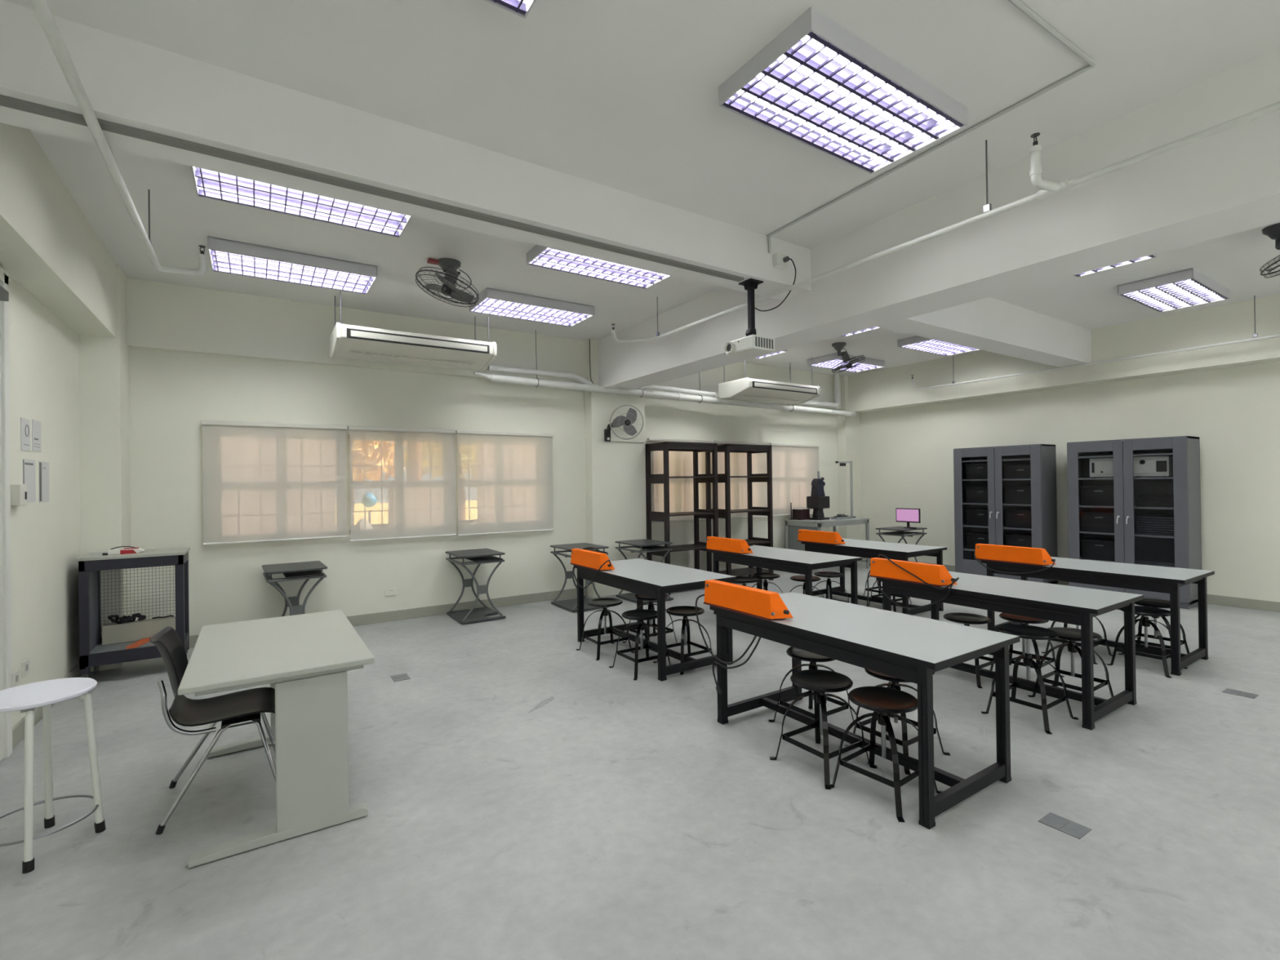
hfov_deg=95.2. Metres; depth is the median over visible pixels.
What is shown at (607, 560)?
power cable
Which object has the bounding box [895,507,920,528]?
monitor
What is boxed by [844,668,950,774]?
stool
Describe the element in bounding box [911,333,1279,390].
pipe
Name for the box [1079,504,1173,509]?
shelf
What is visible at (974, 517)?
storage box
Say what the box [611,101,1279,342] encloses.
pipe
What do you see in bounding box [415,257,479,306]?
fan
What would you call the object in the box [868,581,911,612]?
stool
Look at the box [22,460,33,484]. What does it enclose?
print
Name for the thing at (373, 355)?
grille
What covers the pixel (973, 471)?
storage box
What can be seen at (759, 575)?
stool
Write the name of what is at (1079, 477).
shelf
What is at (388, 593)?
wall socket
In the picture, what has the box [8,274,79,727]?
wall
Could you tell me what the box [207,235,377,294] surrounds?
ceiling light
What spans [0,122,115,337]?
ceiling beam
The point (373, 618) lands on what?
baseboard
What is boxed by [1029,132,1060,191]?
branch
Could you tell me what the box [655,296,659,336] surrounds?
hanger
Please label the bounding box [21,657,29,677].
wall socket
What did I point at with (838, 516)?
slide
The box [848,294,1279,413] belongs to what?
ceiling beam
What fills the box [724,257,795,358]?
projector
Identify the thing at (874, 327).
ceiling light
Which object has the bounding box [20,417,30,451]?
paper notice
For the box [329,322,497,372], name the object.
air conditioner
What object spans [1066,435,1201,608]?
tall cabinet
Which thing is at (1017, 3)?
conduit
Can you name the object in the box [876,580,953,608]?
power cable
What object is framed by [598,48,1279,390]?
ceiling beam
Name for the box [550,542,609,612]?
computer desk
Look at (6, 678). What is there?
door
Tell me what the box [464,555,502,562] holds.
keyboard tray
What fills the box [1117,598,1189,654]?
stool
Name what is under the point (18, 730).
baseboard
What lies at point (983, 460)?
shelf
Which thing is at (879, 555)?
power cable
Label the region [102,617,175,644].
cardboard box
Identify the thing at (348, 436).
window
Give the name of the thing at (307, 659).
desk
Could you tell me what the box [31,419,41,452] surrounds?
paper notice
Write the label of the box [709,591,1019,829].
lab table
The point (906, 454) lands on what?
wall
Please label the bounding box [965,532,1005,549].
storage box
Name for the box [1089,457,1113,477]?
instrument
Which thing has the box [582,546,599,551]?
power cable
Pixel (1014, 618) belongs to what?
stool
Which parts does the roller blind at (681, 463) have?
head rail, rail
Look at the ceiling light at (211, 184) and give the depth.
4.10 m
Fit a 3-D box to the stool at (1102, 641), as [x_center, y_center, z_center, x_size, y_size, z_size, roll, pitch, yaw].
[4.041,1.367,5.399,0.439,0.489,0.439,-1,0,-33]
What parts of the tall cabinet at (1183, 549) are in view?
door, door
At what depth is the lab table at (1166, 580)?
5.21 m
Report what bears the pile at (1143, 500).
on the tall cabinet at (1183, 549)
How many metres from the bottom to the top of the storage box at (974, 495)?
0.250 m
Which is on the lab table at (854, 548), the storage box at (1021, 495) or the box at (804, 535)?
the box at (804, 535)
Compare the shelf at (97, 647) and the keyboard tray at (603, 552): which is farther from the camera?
the keyboard tray at (603, 552)
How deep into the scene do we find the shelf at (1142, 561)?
7.67 m
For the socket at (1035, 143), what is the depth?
3.16 m
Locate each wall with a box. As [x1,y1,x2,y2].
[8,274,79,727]
[128,339,861,635]
[859,361,1279,602]
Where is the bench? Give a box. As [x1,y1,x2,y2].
[784,516,869,572]
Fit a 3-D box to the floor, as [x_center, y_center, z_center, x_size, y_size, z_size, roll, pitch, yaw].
[2.509,1.676,4.258,11.880,0.100,11.200,-1,0,-33]
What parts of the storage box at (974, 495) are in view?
lid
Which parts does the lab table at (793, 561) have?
leg, leg, leg, leg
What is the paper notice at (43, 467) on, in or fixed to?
attached to the wall at (43, 349)
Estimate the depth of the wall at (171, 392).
7.23 m
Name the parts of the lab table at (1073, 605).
leg, leg, leg, foot rail, leg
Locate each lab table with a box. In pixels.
[573,558,736,681]
[709,545,862,614]
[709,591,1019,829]
[801,537,946,614]
[875,571,1143,730]
[980,556,1214,675]
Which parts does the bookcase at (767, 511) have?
post, rail, rail, rail, post, rail, shelf, rail, shelf, shelf, post, shelf, rail, rail, rail, rail, post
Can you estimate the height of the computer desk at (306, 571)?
0.800 m
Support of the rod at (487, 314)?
hanging from the ceiling
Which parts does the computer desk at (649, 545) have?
curved leg, frame, board, curved leg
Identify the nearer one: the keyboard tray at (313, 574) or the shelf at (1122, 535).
the keyboard tray at (313, 574)
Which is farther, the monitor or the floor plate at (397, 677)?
the monitor
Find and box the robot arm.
[806,471,830,519]
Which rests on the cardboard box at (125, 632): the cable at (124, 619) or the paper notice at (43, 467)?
the cable at (124, 619)
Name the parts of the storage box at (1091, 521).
lid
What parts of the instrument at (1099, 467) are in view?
panel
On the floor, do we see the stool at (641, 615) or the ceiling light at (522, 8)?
the stool at (641, 615)
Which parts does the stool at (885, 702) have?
leg, leg, seat, screw rod, leg, leg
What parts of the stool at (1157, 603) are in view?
leg, leg, screw rod, seat, leg, leg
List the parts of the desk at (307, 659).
panel leg, under frame, panel leg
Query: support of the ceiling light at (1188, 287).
attached to the ceiling
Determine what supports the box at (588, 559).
on the lab table at (647, 578)
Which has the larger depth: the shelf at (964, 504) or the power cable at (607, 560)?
the shelf at (964, 504)
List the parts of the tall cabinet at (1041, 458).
door, door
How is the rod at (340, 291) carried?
hanging from the ceiling
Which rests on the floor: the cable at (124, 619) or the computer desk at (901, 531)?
the computer desk at (901, 531)
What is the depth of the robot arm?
10.50 m
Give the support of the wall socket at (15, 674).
attached to the wall at (43, 349)
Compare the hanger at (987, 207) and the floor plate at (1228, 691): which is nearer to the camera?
the hanger at (987, 207)
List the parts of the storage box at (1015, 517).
lid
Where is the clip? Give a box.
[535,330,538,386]
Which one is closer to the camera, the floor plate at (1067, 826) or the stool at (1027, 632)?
the floor plate at (1067, 826)
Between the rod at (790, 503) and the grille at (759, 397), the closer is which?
the grille at (759, 397)
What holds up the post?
on the bench
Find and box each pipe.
[29,0,206,275]
[473,371,856,417]
[488,364,592,384]
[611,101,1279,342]
[637,384,715,396]
[786,373,839,408]
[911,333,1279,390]
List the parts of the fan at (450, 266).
blade, blade, motor, blade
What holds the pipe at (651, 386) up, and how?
attached to the drain pipe at (492, 378)
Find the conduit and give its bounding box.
[768,0,1096,253]
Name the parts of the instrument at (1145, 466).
panel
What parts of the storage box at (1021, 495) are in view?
lid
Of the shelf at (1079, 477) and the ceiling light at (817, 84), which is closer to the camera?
the ceiling light at (817, 84)
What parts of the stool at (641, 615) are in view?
leg, leg, seat, screw rod, leg, leg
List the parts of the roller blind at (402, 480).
head rail, rail, pull chain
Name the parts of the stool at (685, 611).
leg, leg, seat, screw rod, leg, leg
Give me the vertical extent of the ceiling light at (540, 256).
0.100 m
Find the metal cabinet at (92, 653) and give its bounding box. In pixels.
[75,546,190,677]
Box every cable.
[107,613,146,623]
[151,614,173,618]
[572,560,610,588]
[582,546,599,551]
[695,594,756,664]
[712,636,760,696]
[866,554,959,606]
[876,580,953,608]
[973,551,1054,573]
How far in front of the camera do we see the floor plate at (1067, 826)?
2.74 m
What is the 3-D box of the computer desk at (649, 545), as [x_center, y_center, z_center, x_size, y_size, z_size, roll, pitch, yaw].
[0.054,1.274,8.245,0.550,0.800,0.690,-1,0,-33]
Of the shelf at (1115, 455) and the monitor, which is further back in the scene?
the monitor
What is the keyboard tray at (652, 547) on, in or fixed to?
on the computer desk at (649, 545)
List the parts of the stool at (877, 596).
leg, leg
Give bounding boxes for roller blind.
[200,420,346,545]
[347,425,456,542]
[455,430,553,536]
[647,437,714,523]
[714,440,769,519]
[769,443,819,515]
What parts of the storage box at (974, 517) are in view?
lid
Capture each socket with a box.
[11,668,19,687]
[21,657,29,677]
[384,589,395,596]
[1032,140,1038,146]
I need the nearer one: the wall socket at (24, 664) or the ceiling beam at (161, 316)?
the wall socket at (24, 664)
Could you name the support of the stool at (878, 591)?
on the floor
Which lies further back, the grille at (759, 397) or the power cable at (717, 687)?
the grille at (759, 397)
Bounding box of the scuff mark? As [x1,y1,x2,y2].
[528,696,555,712]
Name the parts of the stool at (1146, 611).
leg, seat, screw rod, leg, leg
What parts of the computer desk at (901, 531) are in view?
frame, curved leg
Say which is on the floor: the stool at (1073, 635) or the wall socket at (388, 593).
the stool at (1073, 635)
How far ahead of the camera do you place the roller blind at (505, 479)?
7.81 m
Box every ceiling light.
[191,166,411,237]
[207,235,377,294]
[469,287,594,327]
[484,0,536,18]
[526,244,671,288]
[718,6,967,173]
[755,349,786,359]
[807,352,884,372]
[840,326,879,337]
[897,335,978,355]
[1072,253,1156,277]
[1117,267,1229,312]
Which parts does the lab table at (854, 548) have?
foot rail, leg, leg, foot rail, leg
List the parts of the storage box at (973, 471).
lid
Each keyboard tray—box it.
[282,569,324,578]
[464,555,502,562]
[568,549,607,553]
[633,545,671,550]
[884,531,918,534]
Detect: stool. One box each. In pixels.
[0,677,106,873]
[576,597,635,660]
[608,608,671,680]
[622,594,677,643]
[653,605,716,675]
[731,576,759,587]
[751,573,782,593]
[768,646,857,743]
[769,669,876,789]
[790,575,824,598]
[812,571,848,602]
[826,686,942,822]
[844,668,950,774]
[863,563,882,595]
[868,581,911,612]
[933,612,995,688]
[981,624,1079,734]
[990,613,1064,677]
[1027,626,1113,706]
[1041,616,1115,664]
[1106,605,1187,678]
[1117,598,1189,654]
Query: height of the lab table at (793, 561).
0.790 m
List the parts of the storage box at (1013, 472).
lid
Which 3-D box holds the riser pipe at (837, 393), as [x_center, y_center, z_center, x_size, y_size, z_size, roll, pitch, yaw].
[3.206,-1.691,10.912,1.631,0.729,0.200,-1,0,-40]
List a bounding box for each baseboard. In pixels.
[12,662,80,749]
[189,566,775,647]
[862,557,1279,612]
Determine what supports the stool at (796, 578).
on the floor
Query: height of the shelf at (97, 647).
0.013 m
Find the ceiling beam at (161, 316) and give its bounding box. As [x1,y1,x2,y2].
[126,277,841,409]
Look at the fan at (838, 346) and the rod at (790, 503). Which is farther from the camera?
the rod at (790, 503)
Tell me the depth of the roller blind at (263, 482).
6.38 m
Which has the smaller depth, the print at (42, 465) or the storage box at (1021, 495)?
the print at (42, 465)
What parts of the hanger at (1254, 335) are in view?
rod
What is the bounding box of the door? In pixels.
[0,266,12,761]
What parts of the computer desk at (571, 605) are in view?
curved leg, brace plate, frame, curved leg, curved leg, board, curved leg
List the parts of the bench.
post, panel, post, post, post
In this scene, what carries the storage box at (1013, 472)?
on the tall cabinet at (1041, 458)
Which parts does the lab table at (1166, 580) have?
leg, foot rail, leg, leg, foot rail, leg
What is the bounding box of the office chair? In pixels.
[149,626,275,835]
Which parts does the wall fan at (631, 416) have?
arm, blade, cord, blade, blade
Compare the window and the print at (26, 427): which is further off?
the window
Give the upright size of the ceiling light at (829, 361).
0.100 m
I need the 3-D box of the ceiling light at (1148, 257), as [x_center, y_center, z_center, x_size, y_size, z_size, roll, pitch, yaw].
[3.926,-2.039,5.140,1.280,0.100,0.610,-1,0,-33]
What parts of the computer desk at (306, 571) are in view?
curved leg, curved leg, brace plate, frame, brace plate, curved leg, curved leg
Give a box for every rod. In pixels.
[334,295,335,325]
[339,290,341,323]
[474,316,475,340]
[487,314,488,342]
[788,502,794,519]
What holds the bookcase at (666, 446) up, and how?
on the floor
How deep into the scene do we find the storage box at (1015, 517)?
8.81 m
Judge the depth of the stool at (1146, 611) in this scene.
5.01 m
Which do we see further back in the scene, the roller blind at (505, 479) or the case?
the roller blind at (505, 479)
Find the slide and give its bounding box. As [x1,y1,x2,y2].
[831,514,853,519]
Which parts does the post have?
arm, post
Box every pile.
[1135,494,1173,506]
[1136,515,1173,536]
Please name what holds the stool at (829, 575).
on the floor
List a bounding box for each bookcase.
[644,441,718,595]
[705,444,773,580]
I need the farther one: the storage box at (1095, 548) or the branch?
the storage box at (1095, 548)
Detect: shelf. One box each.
[89,640,155,653]
[962,457,1030,462]
[962,478,1031,480]
[962,502,1031,506]
[963,524,1031,530]
[963,546,975,551]
[1078,453,1173,458]
[1078,476,1173,479]
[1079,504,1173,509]
[1079,529,1174,538]
[1080,555,1174,567]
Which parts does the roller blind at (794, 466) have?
rail, head rail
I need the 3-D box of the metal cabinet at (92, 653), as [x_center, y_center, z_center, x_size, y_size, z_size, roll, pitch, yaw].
[-4.499,1.184,5.239,0.714,1.070,0.494,-1,0,-33]
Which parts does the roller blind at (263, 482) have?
head rail, rail, pull chain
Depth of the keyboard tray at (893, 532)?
9.84 m
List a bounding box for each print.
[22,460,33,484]
[23,424,29,445]
[39,462,45,501]
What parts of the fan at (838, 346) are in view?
blade, motor, blade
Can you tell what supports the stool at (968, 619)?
on the floor
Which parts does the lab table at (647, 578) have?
leg, foot rail, leg, leg, foot rail, leg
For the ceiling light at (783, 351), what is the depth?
9.10 m
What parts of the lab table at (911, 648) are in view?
leg, foot rail, leg, leg, foot rail, leg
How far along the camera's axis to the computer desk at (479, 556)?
7.12 m
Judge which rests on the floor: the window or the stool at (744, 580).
the stool at (744, 580)
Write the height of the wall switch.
0.140 m
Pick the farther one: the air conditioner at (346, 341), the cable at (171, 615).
the air conditioner at (346, 341)
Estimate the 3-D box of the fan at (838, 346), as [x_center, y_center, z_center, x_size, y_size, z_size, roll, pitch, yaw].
[3.136,-1.844,8.806,0.491,0.438,0.501,-1,0,-26]
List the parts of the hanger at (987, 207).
rod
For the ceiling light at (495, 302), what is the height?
0.100 m
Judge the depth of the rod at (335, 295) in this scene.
6.32 m
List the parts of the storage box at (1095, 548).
lid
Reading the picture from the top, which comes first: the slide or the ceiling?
the ceiling
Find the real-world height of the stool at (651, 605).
0.489 m
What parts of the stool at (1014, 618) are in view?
leg, leg, screw rod, seat, leg, leg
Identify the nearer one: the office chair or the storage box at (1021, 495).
the office chair
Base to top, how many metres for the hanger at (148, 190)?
0.400 m
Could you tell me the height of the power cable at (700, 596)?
0.433 m
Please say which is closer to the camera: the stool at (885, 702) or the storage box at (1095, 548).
the stool at (885, 702)
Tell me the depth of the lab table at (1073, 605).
4.20 m
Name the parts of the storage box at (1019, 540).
lid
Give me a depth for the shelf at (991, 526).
9.01 m
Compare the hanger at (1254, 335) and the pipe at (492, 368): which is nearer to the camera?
the hanger at (1254, 335)
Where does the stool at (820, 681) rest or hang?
on the floor
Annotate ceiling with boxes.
[4,0,1279,376]
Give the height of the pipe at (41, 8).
0.230 m
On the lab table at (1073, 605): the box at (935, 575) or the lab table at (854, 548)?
the box at (935, 575)
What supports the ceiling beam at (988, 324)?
attached to the ceiling
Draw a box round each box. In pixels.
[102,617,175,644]
[570,548,614,571]
[703,579,793,620]
[706,536,752,554]
[773,253,789,270]
[790,507,809,519]
[797,529,845,545]
[869,557,956,586]
[964,462,1005,479]
[965,487,1004,503]
[965,509,1004,526]
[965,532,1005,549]
[974,543,1055,565]
[1003,465,1031,479]
[1004,485,1031,504]
[1004,508,1031,528]
[1004,533,1031,547]
[1080,485,1124,506]
[1080,511,1114,533]
[1080,537,1124,561]
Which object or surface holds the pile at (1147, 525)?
on the tall cabinet at (1183, 549)
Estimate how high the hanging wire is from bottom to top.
0.644 m
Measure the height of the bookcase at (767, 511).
2.225 m
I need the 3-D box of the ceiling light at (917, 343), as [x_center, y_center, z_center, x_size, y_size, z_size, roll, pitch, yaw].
[4.518,-2.031,8.758,1.280,0.100,0.610,-1,0,-33]
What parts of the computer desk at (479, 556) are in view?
curved leg, brace plate, curved leg, frame, board, curved leg, brace plate, curved leg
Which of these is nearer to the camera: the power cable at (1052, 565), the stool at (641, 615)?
the stool at (641, 615)
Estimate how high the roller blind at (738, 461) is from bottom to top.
1.336 m
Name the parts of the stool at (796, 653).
leg, seat, leg, leg, leg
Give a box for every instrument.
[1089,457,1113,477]
[1133,455,1173,477]
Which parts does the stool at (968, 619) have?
seat, leg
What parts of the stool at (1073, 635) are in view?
leg, leg, screw rod, seat, leg, leg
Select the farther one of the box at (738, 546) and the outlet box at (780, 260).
the box at (738, 546)
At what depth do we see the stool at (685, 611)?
5.24 m
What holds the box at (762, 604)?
on the lab table at (911, 648)
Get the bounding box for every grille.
[349,351,474,364]
[741,395,798,401]
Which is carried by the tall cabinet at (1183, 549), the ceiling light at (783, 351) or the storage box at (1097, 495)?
the storage box at (1097, 495)
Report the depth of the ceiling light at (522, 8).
2.41 m
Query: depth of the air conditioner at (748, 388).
9.32 m
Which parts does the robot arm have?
arm, plate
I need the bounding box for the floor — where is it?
[0,561,1279,959]
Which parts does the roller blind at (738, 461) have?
head rail, rail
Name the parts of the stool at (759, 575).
seat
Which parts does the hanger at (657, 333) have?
rod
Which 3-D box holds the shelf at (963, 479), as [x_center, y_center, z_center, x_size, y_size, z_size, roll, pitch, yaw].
[5.671,-0.005,9.137,0.450,0.022,1.230,-1,0,-33]
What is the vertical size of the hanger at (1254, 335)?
0.480 m
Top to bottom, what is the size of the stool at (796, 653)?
0.489 m
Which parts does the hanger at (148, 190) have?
rod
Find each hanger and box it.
[147,189,151,244]
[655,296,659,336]
[982,139,991,213]
[1252,295,1257,337]
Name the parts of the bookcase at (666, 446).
post, rail, rail, rail, rail, post, rail, shelf, rail, shelf, shelf, post, rail, rail, rail, rail, post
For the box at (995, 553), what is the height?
0.162 m
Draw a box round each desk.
[177,609,374,868]
[262,560,327,616]
[445,548,505,624]
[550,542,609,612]
[614,538,673,604]
[875,526,927,562]
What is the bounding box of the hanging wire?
[589,338,593,383]
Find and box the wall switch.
[10,484,26,506]
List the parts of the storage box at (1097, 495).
lid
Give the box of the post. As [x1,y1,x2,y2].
[835,461,855,517]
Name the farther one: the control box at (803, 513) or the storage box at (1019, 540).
the control box at (803, 513)
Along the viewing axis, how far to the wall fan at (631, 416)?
8.38 m
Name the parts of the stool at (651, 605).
leg, leg, seat, leg, leg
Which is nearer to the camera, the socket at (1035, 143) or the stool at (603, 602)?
the socket at (1035, 143)
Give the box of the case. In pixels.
[102,546,144,555]
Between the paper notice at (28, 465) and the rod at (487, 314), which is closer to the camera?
the paper notice at (28, 465)
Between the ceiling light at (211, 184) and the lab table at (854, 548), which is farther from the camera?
the lab table at (854, 548)
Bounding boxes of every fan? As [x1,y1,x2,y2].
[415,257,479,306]
[604,404,644,443]
[831,342,865,373]
[1259,222,1279,278]
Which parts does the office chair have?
backrest, leg frame, seat, leg frame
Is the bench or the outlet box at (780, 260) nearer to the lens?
the outlet box at (780, 260)
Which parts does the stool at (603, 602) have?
leg, leg, seat, screw rod, leg, leg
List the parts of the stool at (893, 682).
leg, seat, screw rod, leg, leg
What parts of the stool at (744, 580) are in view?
seat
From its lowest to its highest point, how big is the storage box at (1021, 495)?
0.270 m
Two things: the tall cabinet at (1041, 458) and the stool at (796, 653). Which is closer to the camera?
the stool at (796, 653)
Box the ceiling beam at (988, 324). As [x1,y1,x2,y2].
[876,297,1092,367]
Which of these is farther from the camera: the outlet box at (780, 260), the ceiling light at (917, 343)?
the ceiling light at (917, 343)
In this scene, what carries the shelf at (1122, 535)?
attached to the tall cabinet at (1183, 549)
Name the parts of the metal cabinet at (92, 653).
post, panel, post, frame, rail, orange strip, post, post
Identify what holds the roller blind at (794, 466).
attached to the wall at (171, 392)
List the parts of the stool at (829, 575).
leg, seat, screw rod, leg, leg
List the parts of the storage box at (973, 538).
lid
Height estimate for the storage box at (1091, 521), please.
0.270 m
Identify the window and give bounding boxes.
[348,435,350,533]
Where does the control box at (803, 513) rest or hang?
on the bench
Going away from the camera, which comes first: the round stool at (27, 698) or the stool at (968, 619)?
the round stool at (27, 698)
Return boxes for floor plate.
[390,673,410,681]
[1038,812,1091,839]
[1222,688,1258,698]
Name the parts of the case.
carry handle, red panel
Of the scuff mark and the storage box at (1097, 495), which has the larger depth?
the storage box at (1097, 495)
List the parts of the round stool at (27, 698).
leg, leg, seat, leg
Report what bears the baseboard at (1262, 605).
attached to the wall at (906, 454)
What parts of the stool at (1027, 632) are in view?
leg, leg, screw rod, seat, leg, leg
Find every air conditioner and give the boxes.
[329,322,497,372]
[718,377,820,404]
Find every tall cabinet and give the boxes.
[953,444,1057,584]
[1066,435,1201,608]
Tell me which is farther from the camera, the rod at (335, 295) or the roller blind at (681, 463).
the roller blind at (681, 463)
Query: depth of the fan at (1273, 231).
4.84 m
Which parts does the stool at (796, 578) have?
seat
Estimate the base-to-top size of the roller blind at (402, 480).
1.351 m
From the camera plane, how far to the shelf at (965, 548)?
9.41 m
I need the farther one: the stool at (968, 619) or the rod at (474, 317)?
the rod at (474, 317)
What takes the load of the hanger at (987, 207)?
hanging from the ceiling
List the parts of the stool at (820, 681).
leg, leg, screw rod, seat, leg, leg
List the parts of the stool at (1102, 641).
leg, leg, leg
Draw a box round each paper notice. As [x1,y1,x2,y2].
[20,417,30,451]
[22,458,35,502]
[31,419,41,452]
[38,461,48,502]
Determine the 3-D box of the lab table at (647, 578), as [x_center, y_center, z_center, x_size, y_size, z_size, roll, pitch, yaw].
[0.089,1.268,5.659,0.816,0.790,1.596,-1,0,-33]
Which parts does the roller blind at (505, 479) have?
head rail, rail, pull chain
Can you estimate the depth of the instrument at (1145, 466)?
7.50 m

